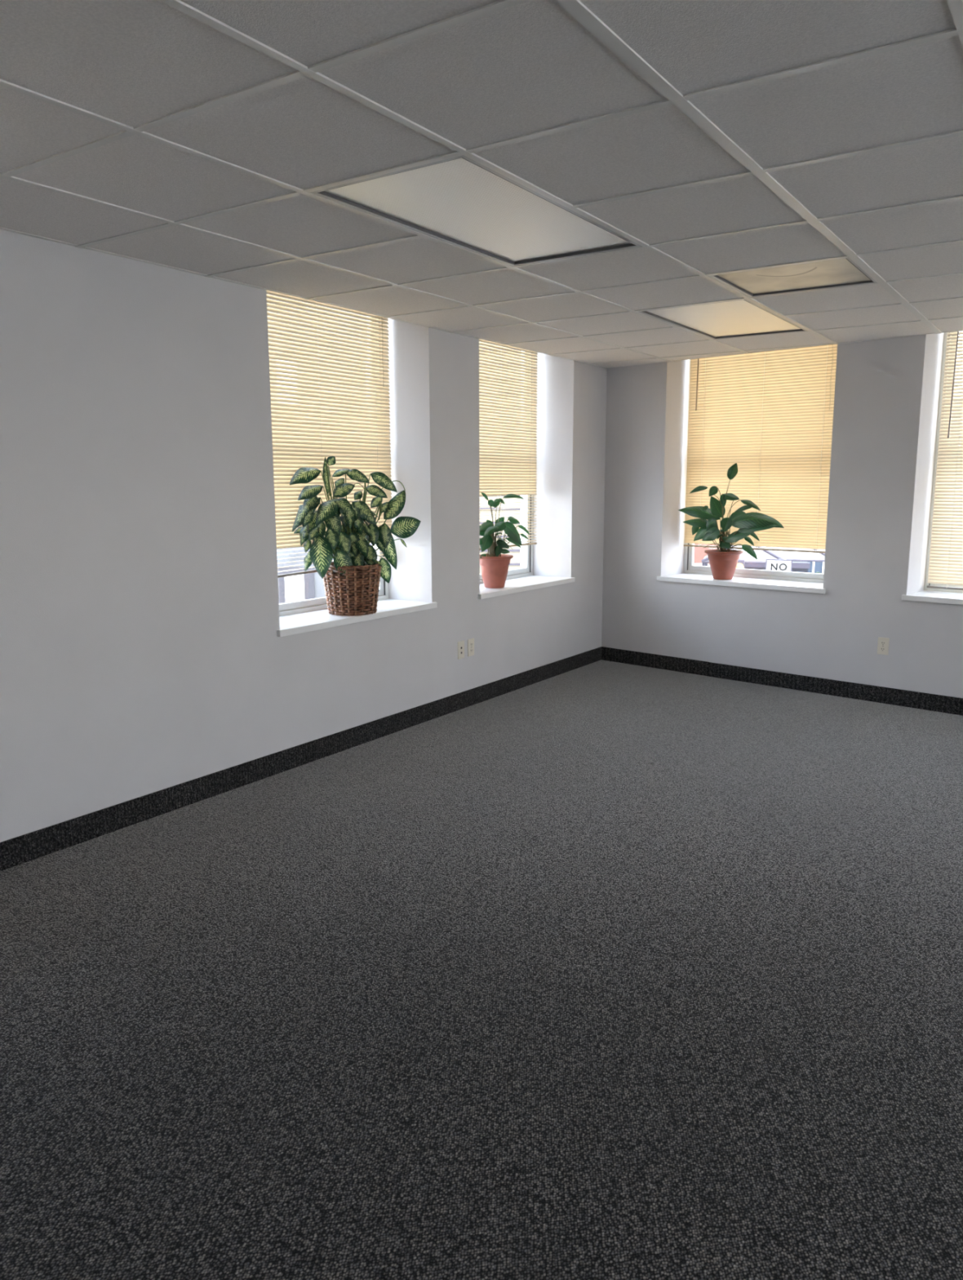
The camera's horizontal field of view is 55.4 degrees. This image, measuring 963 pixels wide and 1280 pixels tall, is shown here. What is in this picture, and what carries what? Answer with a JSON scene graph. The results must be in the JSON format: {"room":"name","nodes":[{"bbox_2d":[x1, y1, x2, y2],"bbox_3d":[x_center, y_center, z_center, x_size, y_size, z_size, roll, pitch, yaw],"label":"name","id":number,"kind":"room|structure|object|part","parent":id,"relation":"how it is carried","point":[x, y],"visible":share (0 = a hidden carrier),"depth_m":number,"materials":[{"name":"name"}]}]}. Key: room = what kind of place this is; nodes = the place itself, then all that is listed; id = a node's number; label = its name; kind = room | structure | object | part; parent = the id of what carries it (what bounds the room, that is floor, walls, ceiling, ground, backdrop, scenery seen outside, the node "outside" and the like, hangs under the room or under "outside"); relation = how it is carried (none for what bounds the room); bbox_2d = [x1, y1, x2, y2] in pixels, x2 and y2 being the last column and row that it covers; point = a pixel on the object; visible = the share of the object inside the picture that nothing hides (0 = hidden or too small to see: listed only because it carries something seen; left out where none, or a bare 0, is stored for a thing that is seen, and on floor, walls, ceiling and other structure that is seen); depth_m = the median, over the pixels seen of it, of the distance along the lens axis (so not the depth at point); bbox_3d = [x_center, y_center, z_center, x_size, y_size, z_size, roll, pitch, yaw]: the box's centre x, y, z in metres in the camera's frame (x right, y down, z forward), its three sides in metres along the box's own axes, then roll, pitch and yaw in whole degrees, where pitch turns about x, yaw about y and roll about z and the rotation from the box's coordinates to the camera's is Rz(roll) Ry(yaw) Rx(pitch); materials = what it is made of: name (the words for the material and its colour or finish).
{"room":"empty office room","nodes":[
{"label":"empty office room","id":0,"kind":"room"},
{"bbox_2d":[0,229,607,842],"bbox_3d":[-1.868,-0.514,3.633,0.460,3.300,9.600,6,12,33],"label":"wall","id":1,"kind":"structure","parent":0,"point":[142,653],"depth_m":4.09,"materials":[{"name":"paint"}]},
{"bbox_2d":[0,646,601,871],"bbox_3d":[-1.617,0.770,3.799,0.009,0.111,9.390,6,12,33],"label":"baseboard","id":2,"kind":"structure","parent":1,"relation":"attached to","point":[20,850],"depth_m":4.48,"materials":[{"name":"carpet"}]},
{"bbox_2d":[0,226,608,368],"bbox_3d":[-1.616,-1.492,3.416,0.020,0.002,9.400,6,12,33],"label":"trim","id":3,"kind":"structure","parent":1,"relation":"attached to","point":[1,228],"depth_m":4.21,"materials":[{"name":"white metal"}]},
{"bbox_2d":[276,315,437,636],"bbox_3d":[-0.828,-1.133,5.054,0.454,2.041,1.309,6,12,33],"label":"window","id":4,"kind":"structure","parent":1,"relation":"in","point":[300,616],"depth_m":5.16,"materials":[{"name":"paint"}]},
{"bbox_2d":[266,290,392,577],"bbox_3d":[-0.897,-1.258,5.076,0.041,1.782,1.223,6,12,33],"label":"window blind","id":5,"kind":"object","parent":4,"relation":"attached to","point":[369,454],"visible":0.44,"depth_m":5.09,"materials":[{"name":"beige"}]},
{"bbox_3d":[-0.901,-1.244,5.073,0.029,1.717,0.003,6,12,33],"label":"ladder cord","id":6,"kind":"part","parent":5,"relation":"part of","materials":[{"name":"beige fabric"}]},
{"bbox_3d":[-0.895,-0.400,5.222,0.024,0.042,1.223,6,12,33],"label":"rail","id":7,"kind":"part","parent":5,"relation":"part of","materials":[{"name":"grey"}]},
{"bbox_3d":[-0.634,-1.317,5.465,0.029,1.706,0.003,6,12,33],"label":"ladder cord","id":8,"kind":"part","parent":5,"relation":"part of","materials":[{"name":"beige fabric"}]},
{"bbox_3d":[-0.964,-0.648,5.230,0.030,0.908,1.201,6,12,33],"label":"sash","id":9,"kind":"part","parent":4,"relation":"part of","materials":[{"name":"grey plastic"}]},
{"bbox_3d":[-0.979,-1.166,5.151,0.090,2.007,1.263,6,12,33],"label":"frame","id":10,"kind":"part","parent":4,"relation":"part of","materials":[{"name":"grey plastic"}]},
{"bbox_2d":[289,456,421,616],"bbox_3d":[-0.719,-0.581,5.110,0.344,0.865,0.717,9,13,43],"label":"potted plant","id":11,"kind":"object","parent":4,"relation":"on","point":[351,581],"visible":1,"depth_m":5.02,"materials":[{"name":"green plant"}]},
{"bbox_3d":[-0.799,-0.141,5.205,0.392,0.034,1.309,6,12,33],"label":"sill","id":12,"kind":"part","parent":4,"relation":"part of","materials":[{"name":"paint"}]},
{"bbox_3d":[-0.993,-1.591,5.088,0.030,1.086,1.201,6,12,33],"label":"sash","id":13,"kind":"part","parent":4,"relation":"part of","materials":[{"name":"grey plastic"}]},
{"bbox_2d":[457,640,464,659],"bbox_3d":[-0.132,0.065,5.927,0.008,0.114,0.072,6,12,33],"label":"wall plate","id":14,"kind":"object","parent":1,"relation":"attached to","point":[460,644],"visible":1,"depth_m":5.92,"materials":[{"name":"beige plastic"}]},
{"bbox_2d":[467,638,474,656],"bbox_3d":[-0.067,0.048,6.022,0.008,0.114,0.072,6,12,33],"label":"wall outlet","id":15,"kind":"object","parent":1,"relation":"attached to","point":[470,642],"visible":1,"depth_m":6.01,"materials":[{"name":"beige plastic"}]},
{"bbox_2d":[478,351,575,599],"bbox_3d":[0.169,-1.385,6.519,0.454,2.041,1.306,6,12,33],"label":"window","id":16,"kind":"structure","parent":1,"relation":"in","point":[520,580],"depth_m":7.01,"materials":[{"name":"paint"}]},
{"bbox_2d":[480,492,529,588],"bbox_3d":[0.113,-0.697,6.402,0.277,0.658,0.449,6,12,33],"label":"potted plant","id":17,"kind":"object","parent":16,"relation":"on","point":[494,565],"visible":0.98,"depth_m":6.35,"materials":[{"name":"green plant"}]},
{"bbox_3d":[0.090,-0.480,6.417,0.262,0.224,0.262,6,12,33],"label":"pot","id":18,"kind":"part","parent":17,"relation":"part of","materials":[{"name":"ceramic"}]},
{"bbox_3d":[0.033,-0.900,6.695,0.030,0.908,1.198,6,12,33],"label":"sash","id":19,"kind":"part","parent":16,"relation":"part of","materials":[{"name":"grey plastic"}]},
{"bbox_3d":[0.018,-1.418,6.616,0.090,2.007,1.260,6,12,33],"label":"frame","id":20,"kind":"part","parent":16,"relation":"part of","materials":[{"name":"grey plastic"}]},
{"bbox_2d":[479,338,537,550],"bbox_3d":[0.090,-1.525,6.525,0.040,1.746,1.190,6,12,33],"label":"window blind","id":21,"kind":"object","parent":16,"relation":"attached to","point":[508,473],"visible":0.41,"depth_m":6.67,"materials":[{"name":"beige plastic"}]},
{"bbox_3d":[0.092,-0.671,6.670,0.024,0.014,1.190,6,12,33],"label":"rail","id":22,"kind":"part","parent":21,"relation":"part of","materials":[{"name":"beige"}]},
{"bbox_3d":[0.357,-1.573,6.921,0.029,1.695,0.003,6,12,33],"label":"ladder cord","id":23,"kind":"part","parent":21,"relation":"part of","materials":[{"name":"beige fabric"}]},
{"bbox_3d":[0.003,-1.843,6.553,0.030,1.086,1.198,6,12,33],"label":"sash","id":24,"kind":"part","parent":16,"relation":"part of","materials":[{"name":"grey plastic"}]},
{"bbox_3d":[0.198,-0.393,6.670,0.392,0.034,1.306,6,12,33],"label":"sill","id":25,"kind":"part","parent":16,"relation":"part of","materials":[{"name":"paint"}]},
{"bbox_2d":[0,659,962,1279],"bbox_3d":[0.960,1.274,2.016,7.260,0.300,9.600,6,12,33],"label":"floor","id":26,"kind":"structure","parent":0,"point":[601,970],"depth_m":2.59,"materials":[{"name":"carpet"}]},
{"bbox_2d":[0,0,962,367],"bbox_3d":[1.117,-1.280,1.593,6.600,0.184,9.400,6,12,33],"label":"ceiling","id":27,"kind":"structure","parent":0,"point":[713,137],"depth_m":2.48,"materials":[{"name":"tile"}]},
{"bbox_2d":[311,155,642,266],"bbox_3d":[0.041,-1.511,3.195,0.590,0.107,1.205,6,12,33],"label":"ceiling light","id":28,"kind":"object","parent":27,"relation":"attached to","point":[461,202],"visible":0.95,"depth_m":3.12,"materials":[{"name":"grey plastic"}]},
{"bbox_2d":[638,299,808,339],"bbox_3d":[1.395,-1.853,5.185,0.590,0.107,1.172,6,12,33],"label":"ceiling light","id":29,"kind":"object","parent":27,"relation":"attached to","point":[742,317],"visible":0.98,"depth_m":5.19,"materials":[{"name":"grey plastic"}]},
{"bbox_2d":[709,257,877,297],"bbox_3d":[1.405,-1.670,4.105,0.595,0.107,0.584,6,12,33],"label":"ceiling light","id":30,"kind":"object","parent":27,"relation":"attached to","point":[843,272],"visible":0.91,"depth_m":4.14,"materials":[{"name":"grey translucent plastic"}]},
{"bbox_2d":[601,333,962,697],"bbox_3d":[3.510,-0.836,5.442,7.539,3.300,0.460,9,13,42],"label":"wall","id":31,"kind":"structure","parent":0,"point":[886,397],"depth_m":6.25,"materials":[{"name":"paint"}]},
{"bbox_2d":[657,542,826,594],"bbox_3d":[2.009,-1.423,6.718,1.334,2.041,0.454,9,13,42],"label":"windowsill","id":32,"kind":"structure","parent":31,"relation":"in","point":[804,582],"depth_m":6.86,"materials":[{"name":"paint"}]},
{"bbox_2d":[679,462,784,579],"bbox_3d":[1.854,-0.884,6.864,0.864,0.862,0.283,6,12,33],"label":"potted plant","id":33,"kind":"object","parent":32,"relation":"on","point":[723,562],"visible":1,"depth_m":6.85,"materials":[{"name":"green plant"}]},
{"bbox_3d":[1.828,-0.568,6.936,0.283,0.214,0.283,6,12,33],"label":"pot","id":34,"kind":"part","parent":33,"relation":"part of","materials":[{"name":"ceramic"}]},
{"bbox_3d":[1.991,-0.430,6.864,1.334,0.034,0.392,9,13,42],"label":"sill","id":35,"kind":"part","parent":32,"relation":"part of","materials":[{"name":"paint"}]},
{"bbox_3d":[2.133,-1.463,6.847,1.288,2.007,0.090,9,13,42],"label":"frame","id":36,"kind":"part","parent":32,"relation":"part of","materials":[{"name":"grey plastic"}]},
{"bbox_3d":[2.123,-0.945,6.923,1.226,0.908,0.030,9,13,42],"label":"sash","id":37,"kind":"part","parent":32,"relation":"part of","materials":[{"name":"grey plastic"}]},
{"bbox_2d":[684,344,837,553],"bbox_3d":[2.066,-1.552,6.746,1.243,1.776,0.055,9,13,42],"label":"window blind","id":38,"kind":"object","parent":31,"relation":"attached to","point":[770,414],"visible":0.73,"depth_m":6.74,"materials":[{"name":"beige"}]},
{"bbox_3d":[1.716,-1.588,7.079,0.003,1.725,0.029,9,13,42],"label":"ladder cord","id":39,"kind":"part","parent":38,"relation":"part of","materials":[{"name":"beige fabric"}]},
{"bbox_3d":[2.073,-0.685,6.899,1.243,0.014,0.024,9,13,42],"label":"rail","id":40,"kind":"part","parent":38,"relation":"part of","materials":[{"name":"beige"}]},
{"bbox_3d":[2.068,-1.534,6.757,0.003,1.725,0.029,9,13,42],"label":"ladder cord","id":41,"kind":"part","parent":38,"relation":"part of","materials":[{"name":"beige fabric"}]},
{"bbox_3d":[2.405,-1.483,6.448,0.003,1.725,0.029,9,13,42],"label":"ladder cord","id":42,"kind":"part","parent":38,"relation":"part of","materials":[{"name":"beige fabric"}]},
{"bbox_3d":[2.420,-1.964,6.324,0.008,0.735,0.002,9,13,42],"label":"pull cord","id":43,"kind":"part","parent":38,"relation":"part of","materials":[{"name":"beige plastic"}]},
{"bbox_2d":[601,646,962,715],"bbox_3d":[3.444,0.484,5.405,6.682,0.111,0.010,9,13,42],"label":"baseboard","id":44,"kind":"structure","parent":31,"relation":"attached to","point":[922,700],"depth_m":6.51,"materials":[{"name":"carpet"}]},
{"bbox_2d":[608,329,962,368],"bbox_3d":[3.435,-1.778,5.018,6.683,0.002,0.020,9,13,42],"label":"trim","id":45,"kind":"structure","parent":31,"relation":"attached to","point":[959,330],"depth_m":6.29,"materials":[{"name":"white metal"}]},
{"bbox_2d":[877,636,889,655],"bbox_3d":[2.658,0.040,6.072,0.072,0.114,0.008,9,13,42],"label":"wall outlet","id":46,"kind":"object","parent":31,"relation":"attached to","point":[883,642],"visible":1,"depth_m":6.07,"materials":[{"name":"beige plastic"}]},
{"bbox_2d":[902,331,962,604],"bbox_3d":[3.350,-1.219,5.489,1.314,2.041,0.454,9,13,42],"label":"window","id":47,"kind":"structure","parent":31,"relation":"in","point":[929,594],"depth_m":5.98,"materials":[{"name":"paint"}]},
{"bbox_3d":[3.331,-0.226,5.635,1.314,0.034,0.392,9,13,42],"label":"sill","id":48,"kind":"part","parent":47,"relation":"part of","materials":[{"name":"paint"}]},
{"bbox_3d":[3.473,-1.258,5.618,1.268,2.007,0.090,9,13,42],"label":"frame","id":49,"kind":"part","parent":47,"relation":"part of","materials":[{"name":"grey plastic"}]},
{"bbox_2d":[926,330,962,590],"bbox_3d":[3.408,-1.251,5.532,1.220,1.971,0.055,9,13,42],"label":"window blind","id":50,"kind":"object","parent":47,"relation":"attached to","point":[946,553],"visible":0.96,"depth_m":5.94,"materials":[{"name":"beige"}]},
{"bbox_3d":[3.415,-0.287,5.702,1.220,0.014,0.024,9,13,42],"label":"rail","id":51,"kind":"part","parent":50,"relation":"part of","materials":[{"name":"grey plastic"}]},
{"bbox_3d":[3.057,-1.287,5.867,0.003,1.920,0.029,9,13,42],"label":"ladder cord","id":52,"kind":"part","parent":50,"relation":"part of","materials":[{"name":"beige fabric"}]},
{"bbox_3d":[3.464,-0.740,5.694,1.206,0.908,0.030,9,13,42],"label":"sash","id":53,"kind":"part","parent":47,"relation":"part of","materials":[{"name":"grey plastic"}]},
{"bbox_3d":[3.483,-1.683,5.558,1.206,1.086,0.030,9,13,42],"label":"sash","id":54,"kind":"part","parent":47,"relation":"part of","materials":[{"name":"grey plastic"}]},
{"label":"outside","id":55,"kind":"structure","parent":0,"visible":0},
{"bbox_3d":[16.401,-3.990,57.552,210.000,0.200,220.000,6,12,33],"label":"ground","id":56,"kind":"structure","parent":55,"visible":0},
{"bbox_2d":[266,293,372,603],"bbox_3d":[-5.852,-6.579,30.753,8.400,14.000,8.080,-2,10,-11],"label":"building","id":57,"kind":"structure","parent":56,"relation":"on","point":[310,585],"depth_m":27.43,"materials":[{"name":"grey"}]},
{"bbox_3d":[-5.621,-7.458,26.520,0.570,1.250,0.080,-2,10,-10],"label":"pane","id":58,"kind":"part","parent":57,"relation":"part of","materials":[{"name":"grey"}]},
{"bbox_3d":[-5.604,-1.346,27.558,0.570,1.250,0.080,-2,10,-10],"label":"pane","id":59,"kind":"part","parent":57,"relation":"part of","materials":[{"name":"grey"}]},
{"bbox_2d":[479,341,521,573],"bbox_3d":[-0.426,-4.077,21.011,3.680,12.300,3.200,0,10,-2],"label":"building","id":60,"kind":"structure","parent":56,"relation":"on","point":[515,552],"depth_m":19.83,"materials":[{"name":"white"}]},
{"bbox_2d":[693,563,710,566],"bbox_3d":[11.292,-3.317,48.835,4.437,1.420,1.720,2,10,13],"label":"car","id":61,"kind":"object","parent":56,"relation":"on","point":[695,564],"visible":0.02,"depth_m":48.68,"materials":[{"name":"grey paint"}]},
{"bbox_2d":[693,543,719,564],"bbox_3d":[10.308,-9.604,57.263,9.000,11.000,6.060,2,10,10],"label":"building","id":62,"kind":"structure","parent":56,"relation":"on","point":[700,554],"depth_m":54.46,"materials":[{"name":"brick"}]},
{"bbox_2d":[736,559,745,568],"bbox_3d":[6.809,-0.316,24.488,0.260,3.679,0.355,3,10,16],"label":"traffic light","id":63,"kind":"object","parent":56,"relation":"on","point":[740,564],"visible":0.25,"depth_m":24.05,"materials":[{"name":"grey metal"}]},
{"bbox_2d":[701,545,786,566],"bbox_3d":[7.848,-1.057,27.561,2.442,4.105,1.900,3,10,16],"label":"canopy","id":64,"kind":"object","parent":56,"relation":"on","point":[762,555],"visible":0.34,"depth_m":26.41,"materials":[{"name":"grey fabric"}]},
{"bbox_2d":[745,561,810,573],"bbox_3d":[10.886,-1.809,35.989,3.500,2.750,3.200,3,10,17],"label":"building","id":65,"kind":"structure","parent":56,"relation":"on","point":[797,566],"depth_m":34.10,"materials":[{"name":"grey"}]},
{"bbox_3d":[10.471,-2.841,34.457,3.500,0.200,0.400,3,10,17],"label":"cornice","id":66,"kind":"part","parent":65,"relation":"part of","materials":[{"name":"grey metal"}]},
{"bbox_2d":[765,559,792,571],"bbox_3d":[6.795,0.096,21.281,0.637,3.941,0.099,3,10,18],"label":"road sign","id":67,"kind":"object","parent":56,"relation":"on","point":[783,565],"visible":0.38,"depth_m":20.92,"materials":[{"name":"grey metal"}]},
{"bbox_2d":[744,546,825,568],"bbox_3d":[10.275,-1.609,30.951,3.042,4.047,1.900,3,10,19],"label":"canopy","id":68,"kind":"object","parent":56,"relation":"on","point":[795,556],"visible":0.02,"depth_m":29.79,"materials":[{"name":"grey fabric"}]},
{"bbox_2d":[807,400,962,573],"bbox_3d":[20.600,-7.334,48.205,8.400,9.500,6.150,4,10,23],"label":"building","id":69,"kind":"structure","parent":56,"relation":"on","point":[815,566],"depth_m":47.02,"materials":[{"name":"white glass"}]}
]}

